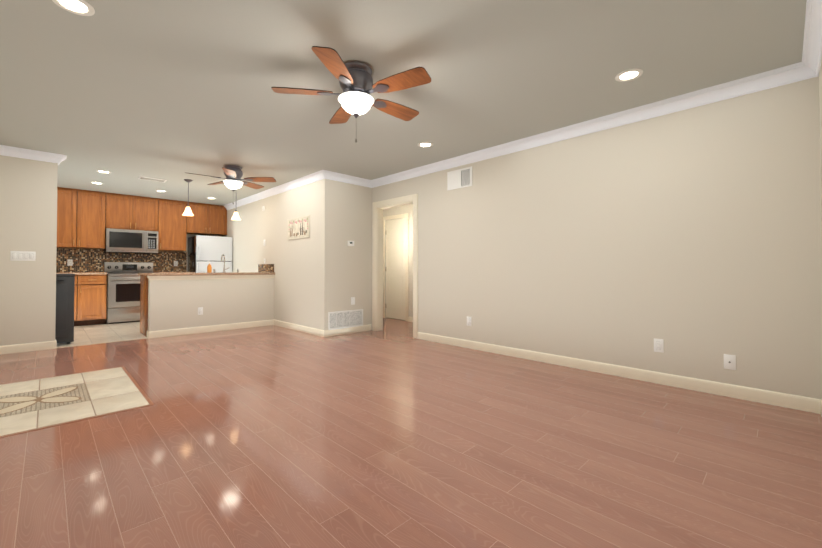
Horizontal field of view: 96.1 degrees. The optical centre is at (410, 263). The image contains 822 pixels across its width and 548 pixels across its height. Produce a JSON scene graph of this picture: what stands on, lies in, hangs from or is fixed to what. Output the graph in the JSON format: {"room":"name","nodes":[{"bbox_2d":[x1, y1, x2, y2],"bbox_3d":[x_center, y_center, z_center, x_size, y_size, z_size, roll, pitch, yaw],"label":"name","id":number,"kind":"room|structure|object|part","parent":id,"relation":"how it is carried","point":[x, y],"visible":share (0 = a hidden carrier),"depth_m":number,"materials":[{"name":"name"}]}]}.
{"room":"living room","nodes":[
{"label":"living room","id":0,"kind":"room"},
{"bbox_2d":[57,322,146,347],"bbox_3d":[-4.738,1.086,6.354,3.630,0.004,2.800,1,-1,-45],"label":"kitchen tile floor","id":1,"kind":"structure","parent":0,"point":[98,334],"depth_m":5.62,"materials":[{"name":"beige tile"}]},
{"bbox_2d":[55,273,74,343],"bbox_3d":[-4.885,0.597,4.888,0.620,0.931,0.650,1,-1,-45],"label":"dishwasher","id":2,"kind":"object","parent":1,"relation":"on","point":[64,323],"visible":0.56,"depth_m":4.83,"materials":[{"name":"grey metal"}]},
{"bbox_2d":[56,272,83,325],"bbox_3d":[-6.166,0.637,6.458,0.583,0.896,0.653,1,-1,-45],"label":"base cabinet","id":3,"kind":"object","parent":1,"relation":"on","point":[79,276],"depth_m":6.41,"materials":[{"name":"brown wood"}]},
{"bbox_2d":[84,272,106,324],"bbox_3d":[-5.883,0.641,6.737,0.463,0.896,0.653,1,-1,-45],"label":"base cabinet","id":4,"kind":"object","parent":1,"relation":"on","point":[90,298],"depth_m":6.57,"materials":[{"name":"brown wood"}]},
{"bbox_2d":[104,262,152,323],"bbox_3d":[-5.385,0.530,7.124,0.778,1.131,0.746,1,-1,-45],"label":"range","id":5,"kind":"object","parent":1,"relation":"on","point":[123,292],"visible":0.73,"depth_m":6.84,"materials":[{"name":"silver metal"}]},
{"bbox_2d":[140,276,147,336],"bbox_3d":[-3.401,0.635,6.259,1.866,0.895,0.534,1,-1,-45],"label":"base cabinet","id":6,"kind":"object","parent":1,"relation":"on","point":[143,305],"visible":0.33,"depth_m":5.55,"materials":[{"name":"brown wood"}]},
{"bbox_2d":[138,272,274,275],"bbox_3d":[-3.364,0.165,6.210,1.893,0.040,0.735,1,-1,-45],"label":"countertop","id":7,"kind":"structure","parent":6,"relation":"on","point":[206,273],"depth_m":5.87,"materials":[{"name":"stone"}]},
{"bbox_2d":[207,261,211,272],"bbox_3d":[-3.420,0.049,6.266,0.067,0.194,0.068,1,-1,-45],"label":"soap bottle","id":8,"kind":"object","parent":7,"relation":"on","point":[209,268],"visible":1,"depth_m":6.24,"materials":[{"name":"orange plastic"}]},
{"bbox_2d":[221,254,229,271],"bbox_3d":[-3.337,-0.011,6.625,0.113,0.326,0.186,1,-1,-45],"label":"faucet","id":9,"kind":"object","parent":7,"relation":"on","point":[224,269],"visible":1,"depth_m":6.55,"materials":[{"name":"silver metal"}]},
{"bbox_2d":[153,272,194,272],"bbox_3d":[-4.936,0.655,7.672,0.619,0.896,0.653,1,-1,-45],"label":"base cabinet","id":10,"kind":"object","parent":1,"relation":"on","point":[153,272],"depth_m":7.43,"materials":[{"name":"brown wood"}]},
{"bbox_2d":[187,235,232,272],"bbox_3d":[-4.396,0.262,8.084,0.700,1.696,0.755,1,-1,-45],"label":"fridge","id":11,"kind":"object","parent":1,"relation":"on","point":[202,250],"visible":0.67,"depth_m":7.84,"materials":[{"name":"white metal"}]},
{"bbox_2d":[0,155,273,345],"bbox_3d":[-3.796,-0.146,5.419,3.630,2.440,0.120,1,-1,-45],"label":"wall","id":12,"kind":"structure","parent":0,"point":[28,204],"depth_m":4.59,"materials":[{"name":"beige paint"}]},
{"bbox_2d":[10,251,35,260],"bbox_3d":[-4.679,-0.096,4.455,0.209,0.113,0.010,1,-1,-45],"label":"switch plate","id":13,"kind":"object","parent":12,"relation":"attached to","point":[22,255],"visible":1,"depth_m":4.45,"materials":[{"name":"white plastic"}]},
{"bbox_2d":[0,340,56,354],"bbox_3d":[-4.747,1.010,4.382,0.784,0.098,0.034,1,-1,-45],"label":"baseboard","id":14,"kind":"structure","parent":12,"relation":"attached to","point":[7,349],"depth_m":4.47,"materials":[{"name":"beige wood"}]},
{"bbox_2d":[0,145,66,163],"bbox_3d":[-4.678,-1.329,4.438,0.792,0.104,0.102,1,-1,-45],"label":"crown molding","id":15,"kind":"structure","parent":12,"relation":"attached to","point":[10,151],"depth_m":4.49,"materials":[{"name":"white wood"}]},
{"bbox_2d":[198,307,202,314],"bbox_3d":[-3.306,0.740,5.799,0.072,0.115,0.009,1,-1,-45],"label":"outlet","id":16,"kind":"object","parent":12,"relation":"attached to","point":[200,310],"visible":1,"depth_m":5.80,"materials":[{"name":"white plastic"}]},
{"bbox_2d":[147,275,274,279],"bbox_3d":[-3.139,0.215,5.990,1.884,0.064,0.084,1,-1,-45],"label":"trim","id":17,"kind":"structure","parent":12,"relation":"attached to","point":[198,277],"depth_m":5.87,"materials":[{"name":"beige"}]},
{"bbox_2d":[147,319,274,337],"bbox_3d":[-3.128,1.033,5.981,1.864,0.098,0.034,1,-1,-45],"label":"baseboard","id":18,"kind":"structure","parent":12,"relation":"attached to","point":[182,331],"depth_m":5.85,"materials":[{"name":"beige wood"}]},
{"bbox_2d":[79,234,221,271],"bbox_3d":[-5.721,-0.116,7.453,3.750,2.440,0.120,1,-1,-45],"label":"wall","id":19,"kind":"structure","parent":0,"point":[189,235],"depth_m":8.15,"materials":[{"name":"beige paint"}]},
{"bbox_2d":[57,187,84,248],"bbox_3d":[-6.301,-0.821,6.556,0.656,1.054,0.353,1,-1,-45],"label":"upper cabinet","id":20,"kind":"object","parent":19,"relation":"attached to","point":[68,199],"depth_m":6.55,"materials":[{"name":"brown wood"}]},
{"bbox_2d":[81,191,112,248],"bbox_3d":[-5.970,-0.817,6.883,0.526,1.054,0.353,1,-1,-45],"label":"upper cabinet","id":21,"kind":"object","parent":19,"relation":"attached to","point":[86,219],"depth_m":6.81,"materials":[{"name":"brown wood"}]},
{"bbox_2d":[56,248,186,271],"bbox_3d":[-5.975,-0.064,7.109,2.903,0.443,0.010,1,-1,-45],"label":"backsplash","id":22,"kind":"structure","parent":19,"relation":"attached to","point":[89,260],"depth_m":7.17,"materials":[{"name":"brown tile"}]},
{"bbox_2d":[67,259,72,265],"bbox_3d":[-6.276,-0.026,6.796,0.072,0.115,0.009,1,-1,-45],"label":"outlet","id":23,"kind":"object","parent":22,"relation":"attached to","point":[69,262],"visible":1,"depth_m":6.79,"materials":[{"name":"white plastic"}]},
{"bbox_2d":[113,193,160,230],"bbox_3d":[-5.536,-0.998,7.315,0.820,0.679,0.353,1,-1,-45],"label":"upper cabinet","id":24,"kind":"object","parent":19,"relation":"attached to","point":[130,212],"depth_m":7.23,"materials":[{"name":"brown wood"}]},
{"bbox_2d":[104,228,157,253],"bbox_3d":[-5.492,-0.440,7.261,0.810,0.432,0.455,1,-1,-45],"label":"microwave","id":25,"kind":"object","parent":24,"relation":"attached to","point":[127,241],"visible":1,"depth_m":7.11,"materials":[{"name":"silver metal"}]},
{"bbox_2d":[158,199,192,250],"bbox_3d":[-5.063,-0.803,7.779,0.636,1.054,0.353,1,-1,-45],"label":"upper cabinet","id":26,"kind":"object","parent":19,"relation":"attached to","point":[175,226],"depth_m":7.68,"materials":[{"name":"brown wood"}]},
{"bbox_2d":[189,203,226,234],"bbox_3d":[-4.594,-0.991,8.245,0.808,0.664,0.353,1,-1,-45],"label":"upper cabinet","id":27,"kind":"object","parent":19,"relation":"attached to","point":[208,219],"depth_m":8.15,"materials":[{"name":"brown wood"}]},
{"bbox_2d":[222,180,320,328],"bbox_3d":[-2.858,-0.121,7.125,0.138,2.440,4.370,1,-1,-45],"label":"wall","id":28,"kind":"structure","parent":0,"point":[296,262],"depth_m":6.28,"materials":[{"name":"beige paint"}]},
{"bbox_2d":[258,264,273,271],"bbox_3d":[-2.706,0.080,6.886,0.010,0.148,0.679,1,-1,-45],"label":"backsplash strip","id":29,"kind":"object","parent":28,"relation":"attached to","point":[265,267],"visible":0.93,"depth_m":6.87,"materials":[{"name":"tile"}]},
{"bbox_2d":[224,170,327,209],"bbox_3d":[-2.733,-1.293,6.884,0.082,0.104,4.232,1,-1,-45],"label":"crown molding","id":30,"kind":"structure","parent":28,"relation":"attached to","point":[322,174],"depth_m":6.36,"materials":[{"name":"white"}]},
{"bbox_3d":[-1.833,-0.583,6.008,0.018,0.350,0.730,1,-1,-45],"label":"picture frame","id":31,"kind":"part","parent":28,"relation":"part of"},
{"bbox_2d":[272,320,327,336],"bbox_3d":[-1.855,1.034,6.008,0.014,0.098,1.664,1,-1,-45],"label":"baseboard","id":32,"kind":"structure","parent":28,"relation":"attached to","point":[323,333],"depth_m":5.89,"materials":[{"name":"beige wood"}]},
{"bbox_2d":[320,179,371,329],"bbox_3d":[-0.954,-0.140,5.842,1.010,2.440,0.132,1,-1,-45],"label":"wall","id":33,"kind":"structure","parent":0,"point":[345,217],"depth_m":5.70,"materials":[{"name":"beige paint"}]},
{"bbox_3d":[-0.997,0.853,5.700,0.640,0.270,0.012,1,-1,-45],"label":"return air vent grille","id":34,"kind":"part","parent":33,"relation":"part of","materials":[{"name":"white metal"}]},
{"bbox_2d":[328,324,370,336],"bbox_3d":[-0.950,1.030,5.743,0.840,0.098,0.014,1,-1,-45],"label":"baseboard","id":35,"kind":"structure","parent":33,"relation":"attached to","point":[335,332],"depth_m":5.73,"materials":[{"name":"beige wood"}]},
{"bbox_2d":[328,171,371,187],"bbox_3d":[-0.958,-1.310,5.721,0.750,0.104,0.082,1,-1,-45],"label":"crown molding","id":36,"kind":"structure","parent":33,"relation":"attached to","point":[334,176],"depth_m":5.73,"materials":[{"name":"white"}]},
{"bbox_2d":[347,241,353,245],"bbox_3d":[-0.939,-0.321,5.765,0.120,0.084,0.026,1,-1,-45],"label":"thermostat","id":37,"kind":"object","parent":33,"relation":"attached to","point":[350,243],"visible":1,"depth_m":5.75,"materials":[{"name":"white plastic"}]},
{"bbox_2d":[351,297,354,304],"bbox_3d":[-0.910,0.580,5.794,0.072,0.115,0.007,1,-1,-45],"label":"outlet","id":38,"kind":"object","parent":33,"relation":"attached to","point":[352,300],"visible":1,"depth_m":5.79,"materials":[{"name":"white plastic"}]},
{"bbox_2d":[383,204,412,317],"bbox_3d":[0.359,-0.126,6.768,0.140,2.440,3.200,1,-1,-45],"label":"wall","id":39,"kind":"structure","parent":0,"point":[404,209],"depth_m":7.04,"materials":[{"name":"beige paint"}]},
{"bbox_2d":[386,218,404,319],"bbox_3d":[-0.292,0.099,7.372,0.043,1.984,0.612,1,-1,-45],"label":"hall door","id":40,"kind":"structure","parent":39,"relation":"in","point":[395,268],"depth_m":7.37,"materials":[{"name":"beige wood"}]},
{"bbox_2d":[0,0,806,205],"bbox_3d":[-1.686,-1.426,4.738,5.890,0.100,9.680,1,-1,-45],"label":"ceiling","id":41,"kind":"structure","parent":0,"point":[129,93],"depth_m":2.73,"materials":[{"name":"grey paint"}]},
{"bbox_2d":[52,0,94,15],"bbox_3d":[-1.835,-1.413,2.012,0.169,0.007,0.174,1,-1,-45],"label":"recessed light","id":42,"kind":"object","parent":41,"relation":"in","point":[81,7],"depth_m":2.03,"materials":[{"name":"white"}]},
{"bbox_2d":[96,170,111,173],"bbox_3d":[-4.524,-1.362,5.440,0.169,0.007,0.186,1,-1,-45],"label":"recessed light","id":43,"kind":"object","parent":41,"relation":"in","point":[101,171],"depth_m":5.45,"materials":[{"name":"white"}]},
{"bbox_2d":[138,176,166,182],"bbox_3d":[-4.143,-1.354,5.923,0.360,0.009,0.200,1,-1,-45],"label":"ceiling vent","id":44,"kind":"object","parent":41,"relation":"in","point":[152,179],"visible":1,"depth_m":5.90,"materials":[{"name":"white plastic"}]},
{"bbox_2d":[182,179,193,215],"bbox_3d":[-3.598,-1.071,5.965,0.166,0.574,0.166,1,-1,-45],"label":"pendant light","id":45,"kind":"object","parent":41,"relation":"hanging from","point":[187,211],"visible":1,"depth_m":5.94,"materials":[{"name":"beige glass"}]},
{"bbox_3d":[-3.598,-0.851,5.962,0.166,0.134,0.166,1,-1,-45],"label":"lamp shade","id":46,"kind":"part","parent":45,"relation":"part of","materials":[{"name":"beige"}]},
{"bbox_2d":[188,164,275,203],"bbox_3d":[-2.527,-1.104,5.186,1.113,0.532,1.127,1,-1,-45],"label":"ceiling fan","id":47,"kind":"object","parent":41,"relation":"hanging from","point":[233,173],"visible":1,"depth_m":5.14,"materials":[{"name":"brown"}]},
{"bbox_3d":[-2.499,-1.102,5.193,0.260,0.102,0.260,1,-1,-45],"label":"glass","id":48,"kind":"part","parent":47,"relation":"part of","materials":[{"name":"white glass"}]},
{"bbox_2d":[231,188,240,219],"bbox_3d":[-3.072,-1.063,6.485,0.166,0.574,0.166,1,-1,-45],"label":"pendant light","id":49,"kind":"object","parent":41,"relation":"hanging from","point":[235,216],"visible":0.83,"depth_m":6.45,"materials":[{"name":"beige glass"}]},
{"bbox_3d":[-3.072,-0.844,6.482,0.166,0.134,0.166,1,-1,-45],"label":"lamp shade","id":50,"kind":"part","parent":49,"relation":"part of","materials":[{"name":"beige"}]},
{"bbox_2d":[271,46,430,142],"bbox_3d":[-0.368,-1.141,2.696,1.091,0.532,1.134,1,-1,-45],"label":"ceiling fan","id":51,"kind":"object","parent":41,"relation":"hanging from","point":[357,85],"visible":1,"depth_m":2.58,"materials":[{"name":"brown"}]},
{"bbox_3d":[-0.397,-1.140,2.674,0.260,0.102,0.260,1,-1,-45],"label":"glass","id":52,"kind":"part","parent":51,"relation":"part of","materials":[{"name":"white glass"}]},
{"bbox_2d":[418,142,432,147],"bbox_3d":[0.167,-1.380,4.262,0.174,0.007,0.182,1,-1,-45],"label":"recessed light","id":53,"kind":"object","parent":41,"relation":"in","point":[423,144],"depth_m":4.27,"materials":[{"name":"white"}]},
{"bbox_2d":[615,68,642,81],"bbox_3d":[1.616,-1.403,2.739,0.185,0.007,0.178,1,-1,-45],"label":"recessed light","id":54,"kind":"object","parent":41,"relation":"in","point":[630,74],"depth_m":2.74,"materials":[{"name":"white"}]},
{"bbox_2d":[0,318,821,547],"bbox_3d":[-1.686,1.093,4.701,5.890,0.060,9.680,1,-1,-45],"label":"floor","id":55,"kind":"structure","parent":0,"point":[393,433],"depth_m":1.96,"materials":[{"name":"laminate"}]},
{"bbox_2d":[0,366,153,437],"bbox_3d":[-2.838,1.033,2.819,1.205,0.006,1.500,1,-1,-45],"label":"inlay","id":56,"kind":"object","parent":55,"relation":"on","point":[33,405],"visible":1,"depth_m":2.81,"materials":[{"name":"beige tile"}]},
{"bbox_2d":[372,76,821,398],"bbox_3d":[1.140,-0.162,4.355,0.120,2.440,4.950,1,-1,-45],"label":"wall","id":57,"kind":"structure","parent":0,"point":[691,237],"depth_m":3.26,"materials":[{"name":"beige paint"}]},
{"bbox_2d":[372,193,417,338],"bbox_3d":[-0.222,0.033,5.720,0.140,2.090,1.030,1,-1,-45],"label":"door frame","id":58,"kind":"structure","parent":57,"relation":"attached to","point":[378,264],"depth_m":5.81,"materials":[{"name":"beige wood"}]},
{"bbox_2d":[447,166,471,189],"bbox_3d":[0.629,-1.105,4.793,0.012,0.245,0.400,1,-1,-45],"label":"air vent","id":59,"kind":"object","parent":57,"relation":"in","point":[459,178],"visible":1,"depth_m":4.79,"materials":[{"name":"white plastic"}]},
{"bbox_2d":[467,316,470,325],"bbox_3d":[0.732,0.723,4.663,0.009,0.115,0.072,1,-1,-45],"label":"outlet","id":60,"kind":"object","parent":57,"relation":"attached to","point":[468,321],"visible":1,"depth_m":4.66,"materials":[{"name":"white plastic"}]},
{"bbox_2d":[372,63,817,187],"bbox_3d":[1.068,-1.331,4.302,0.082,0.104,4.950,1,-1,-45],"label":"crown molding","id":61,"kind":"structure","parent":57,"relation":"attached to","point":[784,75],"depth_m":3.39,"materials":[{"name":"white wood"}]},
{"bbox_2d":[417,332,815,412],"bbox_3d":[1.454,1.003,3.924,0.014,0.098,3.860,1,-1,-45],"label":"baseboard","id":62,"kind":"structure","parent":57,"relation":"attached to","point":[803,403],"depth_m":3.25,"materials":[{"name":"beige wood"}]},
{"bbox_2d":[654,338,663,352],"bbox_3d":[2.158,0.711,3.219,0.009,0.115,0.072,1,-1,-45],"label":"outlet","id":63,"kind":"object","parent":57,"relation":"attached to","point":[658,345],"visible":1,"depth_m":3.21,"materials":[{"name":"white plastic"}]},
{"bbox_2d":[724,354,735,369],"bbox_3d":[2.486,0.766,2.881,0.018,0.115,0.072,1,-1,-45],"label":"outlet","id":64,"kind":"object","parent":57,"relation":"attached to","point":[730,362],"visible":1,"depth_m":2.88,"materials":[{"name":"white plastic"}]},
{"bbox_2d":[819,60,821,246],"bbox_3d":[1.672,-0.207,1.319,5.890,2.440,0.120,1,-1,-45],"label":"wall","id":65,"kind":"structure","parent":0,"point":[820,98],"depth_m":2.49,"materials":[{"name":"beige paint"}]},
{"bbox_2d":[796,0,821,79],"bbox_3d":[1.192,-1.380,1.004,4.320,0.104,0.082,1,-1,-45],"label":"crown molding","id":66,"kind":"structure","parent":65,"relation":"attached to","point":[808,66],"depth_m":2.28,"materials":[{"name":"white wood"}]},
{"bbox_2d":[816,399,821,414],"bbox_3d":[1.234,0.959,0.963,4.490,0.098,0.014,1,-1,-45],"label":"baseboard","id":67,"kind":"structure","parent":65,"relation":"attached to","point":[818,401],"depth_m":2.54,"materials":[{"name":"beige wood"}]}
]}

